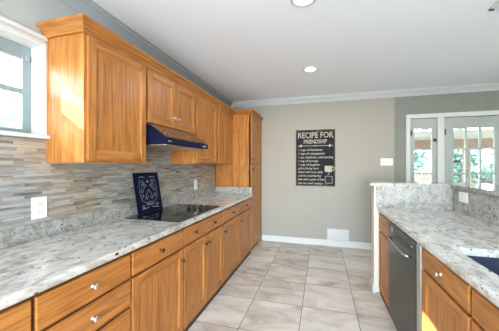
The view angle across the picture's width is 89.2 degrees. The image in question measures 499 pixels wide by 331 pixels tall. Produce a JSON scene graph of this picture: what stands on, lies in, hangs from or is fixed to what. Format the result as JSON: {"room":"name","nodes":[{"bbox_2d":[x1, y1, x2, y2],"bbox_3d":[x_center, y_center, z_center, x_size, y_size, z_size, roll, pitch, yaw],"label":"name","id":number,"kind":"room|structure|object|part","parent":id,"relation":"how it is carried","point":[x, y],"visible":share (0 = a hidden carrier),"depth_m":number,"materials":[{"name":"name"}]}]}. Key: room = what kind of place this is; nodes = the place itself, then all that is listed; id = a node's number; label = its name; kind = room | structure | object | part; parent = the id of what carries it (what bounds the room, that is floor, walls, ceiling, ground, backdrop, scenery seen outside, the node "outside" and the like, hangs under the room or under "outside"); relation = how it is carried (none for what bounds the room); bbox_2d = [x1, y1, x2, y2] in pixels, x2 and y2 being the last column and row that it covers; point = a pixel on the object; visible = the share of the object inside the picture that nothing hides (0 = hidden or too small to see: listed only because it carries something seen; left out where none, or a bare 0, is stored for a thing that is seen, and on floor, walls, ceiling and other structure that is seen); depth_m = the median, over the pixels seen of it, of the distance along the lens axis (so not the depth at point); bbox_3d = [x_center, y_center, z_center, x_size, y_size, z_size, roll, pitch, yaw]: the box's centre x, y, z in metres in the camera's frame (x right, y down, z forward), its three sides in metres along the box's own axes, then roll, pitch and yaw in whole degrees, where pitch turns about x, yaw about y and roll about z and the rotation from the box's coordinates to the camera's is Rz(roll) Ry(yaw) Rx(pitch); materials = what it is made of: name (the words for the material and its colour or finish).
{"room":"kitchen","nodes":[
{"label":"kitchen","id":0,"kind":"room"},
{"bbox_2d":[0,0,214,230],"bbox_3d":[-1.438,0.090,1.267,0.160,2.540,7.650,0,0,16],"label":"wall","id":1,"kind":"structure","parent":0,"point":[70,189],"depth_m":1.66,"materials":[{"name":"tile"}]},
{"bbox_2d":[0,15,49,139],"bbox_3d":[-1.476,-0.478,1.072,0.195,0.633,1.175,0,0,16],"label":"window","id":2,"kind":"structure","parent":1,"relation":"in","point":[23,109],"depth_m":1.54,"materials":[{"name":"clear glass"}]},
{"bbox_3d":[-1.519,-0.460,1.092,0.030,0.550,1.026,0,0,16],"label":"sash","id":3,"kind":"part","parent":2,"relation":"part of","materials":[{"name":"white wood"}]},
{"bbox_3d":[-1.476,-0.173,1.072,0.195,0.023,1.175,0,0,16],"label":"sill","id":4,"kind":"part","parent":2,"relation":"part of","materials":[{"name":"white wood"}]},
{"bbox_2d":[31,196,46,219],"bbox_3d":[-1.274,0.256,1.536,0.009,0.132,0.088,0,0,16],"label":"wall outlet","id":5,"kind":"object","parent":1,"relation":"attached to","point":[38,204],"visible":1,"depth_m":1.53,"materials":[{"name":"white plastic"}]},
{"bbox_2d":[37,209,42,214],"bbox_3d":[-1.272,0.282,1.535,0.004,0.030,0.034,0,0,16],"label":"socket","id":6,"kind":"object","parent":5,"relation":"attached to","point":[39,211],"depth_m":1.54,"materials":[{"name":"white plastic"}]},
{"bbox_2d":[46,32,145,162],"bbox_3d":[-1.042,-0.429,1.794,0.326,0.822,0.542,0,0,16],"label":"upper cabinet","id":7,"kind":"object","parent":1,"relation":"attached to","point":[96,93],"visible":0.93,"depth_m":1.56,"materials":[{"name":"brown wood"}]},
{"bbox_3d":[-0.895,-0.405,1.754,0.020,0.750,0.512,0,0,16],"label":"door","id":8,"kind":"part","parent":7,"relation":"part of","materials":[{"name":"brown wood"}]},
{"bbox_2d":[59,0,232,106],"bbox_3d":[-1.351,-1.133,1.164,0.084,0.095,7.500,0,0,16],"label":"trim","id":9,"kind":"structure","parent":1,"relation":"attached to","point":[89,8],"depth_m":2.28,"materials":[{"name":"grey paint"}]},
{"bbox_2d":[146,67,194,133],"bbox_3d":[-0.842,-0.588,2.442,0.358,0.505,0.812,0,0,16],"label":"upper cabinet","id":10,"kind":"object","parent":1,"relation":"attached to","point":[170,105],"visible":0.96,"depth_m":2.30,"materials":[{"name":"brown wood"}]},
{"bbox_2d":[36,13,234,115],"bbox_3d":[-0.752,-0.825,2.757,0.358,0.077,2.657,0,0,16],"label":"crown molding","id":11,"kind":"structure","parent":10,"relation":"attached to","point":[77,23],"depth_m":1.68,"materials":[{"name":"brown wood"}]},
{"bbox_3d":[-0.764,-0.564,2.214,0.020,0.432,0.386,0,0,16],"label":"door","id":12,"kind":"part","parent":10,"relation":"part of","materials":[{"name":"brown wood"}]},
{"bbox_3d":[-0.656,-0.564,2.593,0.020,0.432,0.390,0,0,16],"label":"door","id":13,"kind":"part","parent":10,"relation":"part of","materials":[{"name":"brown wood"}]},
{"bbox_2d":[146,124,207,150],"bbox_3d":[-0.776,-0.246,2.402,0.489,0.172,0.753,0,0,16],"label":"range hood","id":14,"kind":"object","parent":1,"relation":"attached to","point":[157,137],"visible":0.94,"depth_m":2.17,"materials":[{"name":"blue metal"}]},
{"bbox_3d":[-0.775,-0.165,2.402,0.455,0.010,0.741,0,0,16],"label":"filter panel","id":15,"kind":"part","parent":14,"relation":"part of","materials":[{"name":"metal"}]},
{"bbox_3d":[-0.622,-0.279,2.359,0.149,0.108,0.737,0,0,16],"label":"panel","id":16,"kind":"part","parent":14,"relation":"part of","materials":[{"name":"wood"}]},
{"bbox_2d":[171,95,216,163],"bbox_3d":[-0.662,-0.429,3.131,0.326,0.822,0.609,0,0,16],"label":"upper cabinet","id":17,"kind":"object","parent":1,"relation":"attached to","point":[205,112],"visible":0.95,"depth_m":2.99,"materials":[{"name":"brown wood"}]},
{"bbox_3d":[-0.515,-0.405,3.090,0.020,0.750,0.573,0,0,16],"label":"door","id":18,"kind":"part","parent":17,"relation":"part of","materials":[{"name":"brown wood"}]},
{"bbox_2d":[216,107,232,163],"bbox_3d":[-0.491,-0.429,3.732,0.326,0.822,0.640,0,0,16],"label":"upper cabinet","id":19,"kind":"object","parent":1,"relation":"attached to","point":[224,119],"visible":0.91,"depth_m":3.63,"materials":[{"name":"brown wood"}]},
{"bbox_3d":[-0.385,-0.405,3.546,0.020,0.750,0.308,0,0,16],"label":"door","id":20,"kind":"part","parent":19,"relation":"part of","materials":[{"name":"brown wood"}]},
{"bbox_2d":[188,240,396,330],"bbox_3d":[1.427,1.410,0.374,6.160,0.100,7.800,0,0,16],"label":"floor","id":21,"kind":"structure","parent":0,"point":[279,286],"depth_m":2.67,"materials":[{"name":"tile"}]},
{"bbox_2d":[0,297,30,330],"bbox_3d":[-1.173,0.923,0.746,0.648,0.874,0.594,0,0,16],"label":"base cabinet","id":22,"kind":"object","parent":21,"relation":"on","point":[16,317],"visible":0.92,"depth_m":0.90,"materials":[{"name":"brown wood"}]},
{"bbox_2d":[30,253,130,330],"bbox_3d":[-1.022,0.923,1.278,0.648,0.874,0.511,0,0,16],"label":"base cabinet","id":23,"kind":"object","parent":21,"relation":"on","point":[98,298],"visible":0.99,"depth_m":1.19,"materials":[{"name":"brown wood"}]},
{"bbox_3d":[-0.750,0.723,1.200,0.020,0.142,0.497,0,0,16],"label":"drawer","id":24,"kind":"part","parent":23,"relation":"part of","materials":[{"name":"brown wood"}]},
{"bbox_3d":[-0.726,0.723,1.192,0.032,0.032,0.032,0,0,16],"label":"knob","id":25,"kind":"part","parent":23,"relation":"part of","materials":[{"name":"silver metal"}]},
{"bbox_3d":[-0.726,0.570,1.192,0.032,0.032,0.032,0,0,16],"label":"knob","id":26,"kind":"part","parent":23,"relation":"part of","materials":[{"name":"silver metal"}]},
{"bbox_3d":[-0.750,0.879,1.200,0.020,0.142,0.497,0,0,16],"label":"drawer","id":27,"kind":"part","parent":23,"relation":"part of","materials":[{"name":"brown wood"}]},
{"bbox_2d":[129,229,185,330],"bbox_3d":[-0.874,0.923,1.796,0.648,0.874,0.567,0,0,16],"label":"base cabinet","id":28,"kind":"object","parent":21,"relation":"on","point":[156,279],"visible":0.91,"depth_m":1.69,"materials":[{"name":"brown wood"}]},
{"bbox_3d":[-0.603,0.570,1.719,0.020,0.136,0.553,0,0,16],"label":"drawer","id":29,"kind":"part","parent":28,"relation":"part of","materials":[{"name":"brown wood"}]},
{"bbox_2d":[182,211,222,330],"bbox_3d":[-0.683,0.923,2.469,0.648,0.874,0.833,0,0,16],"label":"base cabinet","id":30,"kind":"object","parent":21,"relation":"on","point":[202,248],"visible":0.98,"depth_m":2.30,"materials":[{"name":"brown wood"}]},
{"bbox_2d":[0,187,252,310],"bbox_3d":[-0.821,0.412,2.015,0.637,0.144,4.128,0,0,16],"label":"countertop","id":31,"kind":"structure","parent":30,"relation":"on","point":[36,258],"depth_m":1.45,"materials":[{"name":"white stone"}]},
{"bbox_2d":[125,204,218,221],"bbox_3d":[-0.684,0.421,2.433,0.523,0.046,0.803,0,0,16],"label":"cooktop","id":32,"kind":"object","parent":31,"relation":"in","point":[177,212],"visible":1,"depth_m":2.31,"materials":[{"name":"black glass"}]},
{"bbox_2d":[132,172,162,213],"bbox_3d":[-0.970,0.253,2.426,0.077,0.367,0.322,0,0,20],"label":"decorative tile","id":33,"kind":"structure","parent":32,"relation":"on","point":[146,185],"depth_m":2.41,"materials":[{"name":"blue ceramic"}]},
{"bbox_2d":[139,176,157,209],"bbox_3d":[-0.965,0.255,2.424,0.057,0.302,0.227,0,0,20],"label":"print","id":34,"kind":"object","parent":33,"relation":"attached to","point":[148,185],"depth_m":2.42},
{"bbox_3d":[-0.468,0.974,2.193,0.020,0.643,0.405,0,0,16],"label":"door","id":35,"kind":"part","parent":30,"relation":"part of","materials":[{"name":"brown wood"}]},
{"bbox_3d":[-0.411,0.570,2.392,0.020,0.136,0.819,0,0,16],"label":"drawer","id":36,"kind":"part","parent":30,"relation":"part of","materials":[{"name":"brown wood"}]},
{"bbox_3d":[-0.355,0.974,2.590,0.020,0.643,0.408,0,0,16],"label":"door","id":37,"kind":"part","parent":30,"relation":"part of","materials":[{"name":"brown wood"}]},
{"bbox_2d":[222,203,239,287],"bbox_3d":[-0.489,0.923,3.151,0.648,0.874,0.585,0,0,16],"label":"base cabinet","id":38,"kind":"object","parent":21,"relation":"on","point":[231,219],"visible":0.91,"depth_m":3.04,"materials":[{"name":"brown wood"}]},
{"bbox_3d":[-0.218,0.570,3.074,0.020,0.136,0.571,0,0,16],"label":"drawer","id":39,"kind":"part","parent":38,"relation":"part of","materials":[{"name":"brown wood"}]},
{"bbox_2d":[215,109,263,252],"bbox_3d":[-0.157,0.248,4.321,0.648,2.223,0.766,0,0,16],"label":"pantry cabinet","id":40,"kind":"object","parent":21,"relation":"on","point":[245,170],"visible":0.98,"depth_m":4.00,"materials":[{"name":"brown wood"}]},
{"bbox_3d":[0.009,-0.825,4.273,0.300,0.077,0.766,0,0,16],"label":"cornice","id":41,"kind":"part","parent":40,"relation":"part of","materials":[{"name":"brown wood"}]},
{"bbox_3d":[0.119,0.641,4.259,0.020,1.307,0.682,0,0,16],"label":"door","id":42,"kind":"part","parent":40,"relation":"part of","materials":[{"name":"brown wood"}]},
{"bbox_3d":[0.119,-0.413,4.259,0.020,0.763,0.682,0,0,16],"label":"door","id":43,"kind":"part","parent":40,"relation":"part of","materials":[{"name":"brown wood"}]},
{"bbox_2d":[238,198,250,267],"bbox_3d":[-0.329,0.923,3.715,0.648,0.874,0.587,0,0,16],"label":"base cabinet","id":44,"kind":"object","parent":21,"relation":"on","point":[245,210],"visible":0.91,"depth_m":3.60,"materials":[{"name":"brown wood"}]},
{"bbox_3d":[-0.057,0.570,3.638,0.020,0.136,0.573,0,0,16],"label":"drawer","id":45,"kind":"part","parent":44,"relation":"part of","materials":[{"name":"brown wood"}]},
{"bbox_2d":[379,213,390,316],"bbox_3d":[1.636,0.923,2.404,0.657,0.874,0.450,0,0,16],"label":"base cabinet","id":46,"kind":"object","parent":21,"relation":"on","point":[383,221],"visible":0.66,"depth_m":2.49,"materials":[{"name":"brown wood"}]},
{"bbox_3d":[1.330,0.999,2.491,0.020,0.613,0.430,0,0,16],"label":"door","id":47,"kind":"part","parent":46,"relation":"part of","materials":[{"name":"brown wood"}]},
{"bbox_3d":[1.330,0.590,2.491,0.020,0.176,0.430,0,0,16],"label":"drawer","id":48,"kind":"part","parent":46,"relation":"part of","materials":[{"name":"brown wood"}]},
{"bbox_2d":[387,221,424,330],"bbox_3d":[1.426,0.926,1.835,0.660,0.868,0.750,0,0,16],"label":"dishwasher","id":49,"kind":"object","parent":21,"relation":"on","point":[405,254],"visible":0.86,"depth_m":1.85,"materials":[{"name":"grey metal"}]},
{"bbox_3d":[1.143,0.621,1.962,0.045,0.022,0.495,0,0,16],"label":"handle","id":50,"kind":"part","parent":49,"relation":"part of","materials":[{"name":"metal"}]},
{"bbox_3d":[1.081,0.901,1.579,0.045,0.818,0.069,0,0,16],"label":"trim","id":51,"kind":"part","parent":49,"relation":"part of","materials":[{"name":"metal"}]},
{"bbox_2d":[422,248,498,330],"bbox_3d":[1.150,0.923,0.752,0.688,0.874,1.475,0,0,16],"label":"base cabinet","id":52,"kind":"object","parent":21,"relation":"on","point":[449,303],"visible":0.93,"depth_m":1.22,"materials":[{"name":"brown wood"}]},
{"bbox_2d":[376,186,498,307],"bbox_3d":[1.241,0.351,1.019,0.710,0.266,3.338,0,0,16],"label":"countertop","id":53,"kind":"structure","parent":52,"relation":"on","point":[448,228],"depth_m":1.90,"materials":[{"name":"grey stone"}]},
{"bbox_2d":[365,181,498,195],"bbox_3d":[1.419,0.201,1.115,1.120,0.031,3.720,0,0,16],"label":"raised bar","id":54,"kind":"object","parent":53,"relation":"on","point":[491,189],"visible":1,"depth_m":2.54,"materials":[{"name":"stone"}]},
{"bbox_2d":[459,191,467,202],"bbox_3d":[1.951,0.290,2.310,0.009,0.092,0.150,0,0,16],"label":"wall outlet","id":55,"kind":"object","parent":53,"relation":"attached to","point":[463,197],"visible":1,"depth_m":2.30,"materials":[{"name":"white plastic"}]},
{"bbox_2d":[466,255,498,275],"bbox_3d":[1.174,0.585,0.889,0.437,0.200,0.952,0,0,16],"label":"sink","id":56,"kind":"object","parent":53,"relation":"in","point":[491,263],"visible":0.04,"depth_m":1.34,"materials":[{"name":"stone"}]},
{"bbox_3d":[0.963,0.558,1.296,0.032,0.032,0.032,0,0,16],"label":"knob","id":57,"kind":"part","parent":52,"relation":"part of","materials":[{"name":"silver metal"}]},
{"bbox_3d":[0.989,0.558,1.292,0.020,0.120,0.503,0,0,16],"label":"drawer","id":58,"kind":"part","parent":52,"relation":"part of","materials":[{"name":"brown wood"}]},
{"bbox_3d":[0.989,0.969,1.292,0.020,0.673,0.503,0,0,16],"label":"door","id":59,"kind":"part","parent":52,"relation":"part of","materials":[{"name":"brown wood"}]},
{"bbox_3d":[0.851,0.969,0.806,0.020,0.673,0.464,0,0,16],"label":"door","id":60,"kind":"part","parent":52,"relation":"part of","materials":[{"name":"brown wood"}]},
{"bbox_3d":[0.787,0.558,0.582,0.020,0.120,0.930,0,0,16],"label":"drawer","id":61,"kind":"part","parent":52,"relation":"part of","materials":[{"name":"brown wood"}]},
{"bbox_2d":[92,0,498,101],"bbox_3d":[1.427,-1.240,0.374,6.160,0.120,7.800,0,0,16],"label":"ceiling","id":62,"kind":"structure","parent":0,"point":[246,50],"depth_m":2.43,"materials":[{"name":"paint"}]},
{"bbox_2d":[290,0,315,6],"bbox_3d":[0.382,-1.174,1.783,0.188,0.012,0.188,0,0,16],"label":"recessed light","id":63,"kind":"object","parent":62,"relation":"in","point":[298,3],"visible":1,"depth_m":1.82,"materials":[{"name":"white"}]},
{"bbox_2d":[303,66,317,71],"bbox_3d":[0.745,-1.174,3.094,0.188,0.012,0.188,0,0,16],"label":"recessed light","id":64,"kind":"object","parent":62,"relation":"in","point":[309,68],"visible":1,"depth_m":3.08,"materials":[{"name":"white"}]},
{"bbox_2d":[489,0,498,10],"bbox_3d":[1.937,-1.173,1.666,0.385,0.013,0.405,0,0,16],"label":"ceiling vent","id":65,"kind":"object","parent":62,"relation":"in","point":[495,6],"visible":1,"depth_m":1.87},
{"bbox_2d":[232,90,498,242],"bbox_3d":[2.472,0.090,4.049,5.860,2.540,0.158,0,0,16],"label":"wall","id":66,"kind":"structure","parent":0,"point":[367,131],"depth_m":4.24,"materials":[{"name":"paint"}]},
{"bbox_2d":[296,129,334,185],"bbox_3d":[1.126,-0.132,4.341,0.652,0.967,0.031,0,0,16],"label":"wall sign","id":67,"kind":"object","parent":66,"relation":"attached to","point":[315,149],"visible":1,"depth_m":4.33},
{"bbox_2d":[262,235,371,248],"bbox_3d":[1.346,1.310,4.287,2.315,0.100,0.016,0,0,16],"label":"baseboard","id":68,"kind":"structure","parent":66,"relation":"attached to","point":[362,245],"depth_m":4.33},
{"bbox_2d":[327,228,348,240],"bbox_3d":[1.483,1.161,4.245,0.348,0.186,0.022,0,0,16],"label":"air vent","id":69,"kind":"object","parent":66,"relation":"in","point":[332,234],"visible":1,"depth_m":4.24,"materials":[{"name":"white metal"}]},
{"bbox_2d":[231,82,498,107],"bbox_3d":[2.441,-1.133,3.941,5.860,0.095,0.084,0,0,16],"label":"trim","id":70,"kind":"structure","parent":66,"relation":"attached to","point":[484,86],"depth_m":4.06,"materials":[{"name":"paint"}]},
{"bbox_2d":[380,158,392,164],"bbox_3d":[2.194,-0.057,4.045,0.178,0.113,0.018,0,0,16],"label":"light switch","id":71,"kind":"object","parent":66,"relation":"attached to","point":[383,161],"visible":1,"depth_m":4.05,"materials":[{"name":"white plastic"}]},
{"bbox_2d":[410,118,436,181],"bbox_3d":[2.694,0.313,3.927,0.357,2.078,0.076,0,0,16],"label":"door","id":72,"kind":"structure","parent":66,"relation":"in","point":[430,123],"depth_m":3.90,"materials":[{"name":"paint"}]},
{"bbox_2d":[406,110,498,181],"bbox_3d":[3.226,0.282,3.782,1.582,2.156,0.080,0,0,16],"label":"trim","id":73,"kind":"structure","parent":66,"relation":"attached to","point":[440,117],"depth_m":3.84,"materials":[{"name":"white wood"}]},
{"bbox_2d":[445,115,498,184],"bbox_3d":[3.444,0.313,3.722,1.002,2.078,0.061,0,0,16],"label":"door","id":74,"kind":"structure","parent":66,"relation":"in","point":[479,122],"depth_m":3.76,"materials":[{"name":"paint"}]},
{"bbox_2d":[372,186,379,291],"bbox_3d":[1.307,0.788,1.042,0.855,1.143,3.520,0,0,16],"label":"wall","id":75,"kind":"structure","parent":0,"point":[375,214],"depth_m":2.72,"materials":[{"name":"beige paint"}]},
{"bbox_2d":[370,278,375,292],"bbox_3d":[1.310,1.316,1.050,0.887,0.088,3.536,0,0,16],"label":"baseboard","id":76,"kind":"structure","parent":75,"relation":"attached to","point":[372,285],"depth_m":2.73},
{"label":"outside","id":77,"kind":"structure","parent":0,"visible":0},
{"bbox_3d":[2.051,1.470,7.214,60.000,0.100,65.000,0,0,16],"label":"ground","id":78,"kind":"structure","parent":77,"visible":0},
{"bbox_2d":[414,150,430,177],"bbox_3d":[5.695,0.018,9.210,2.266,2.814,2.090,0,0,16],"label":"tree","id":79,"kind":"object","parent":78,"relation":"on","point":[419,158],"visible":0.13,"depth_m":8.81,"materials":[{"name":"green plant"}]},
{"bbox_2d":[414,172,492,183],"bbox_3d":[8.294,0.830,10.159,14.400,1.180,0.080,0,0,16],"label":"fence","id":80,"kind":"object","parent":78,"relation":"on","point":[419,177],"visible":0.02,"depth_m":10.38,"materials":[{"name":"beige wood"}]},
{"bbox_2d":[429,149,492,181],"bbox_3d":[7.506,0.071,9.081,1.783,2.707,1.978,0,0,16],"label":"tree","id":81,"kind":"object","parent":78,"relation":"on","point":[473,152],"visible":0.39,"depth_m":8.71,"materials":[{"name":"green plant"}]},
{"bbox_2d":[482,149,492,180],"bbox_3d":[9.068,0.132,8.516,1.968,2.587,1.825,0,0,16],"label":"tree","id":82,"kind":"object","parent":78,"relation":"on","point":[491,151],"visible":0.14,"depth_m":8.96,"materials":[{"name":"green plant"}]},
{"bbox_3d":[4.883,1.400,5.291,7.500,0.040,3.550,0,0,16],"label":"patio slab","id":83,"kind":"object","parent":78,"relation":"on","visible":0},
{"bbox_2d":[414,128,492,182],"bbox_3d":[4.960,-0.005,5.379,7.400,2.770,3.740,0,0,16],"label":"roof","id":84,"kind":"structure","parent":83,"relation":"on","point":[422,139],"depth_m":6.69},
{"bbox_3d":[5.744,0.470,6.710,0.140,1.820,0.130,0,0,16],"label":"post","id":85,"kind":"part","parent":84,"relation":"part of","materials":[{"name":"white wood"}]}
]}

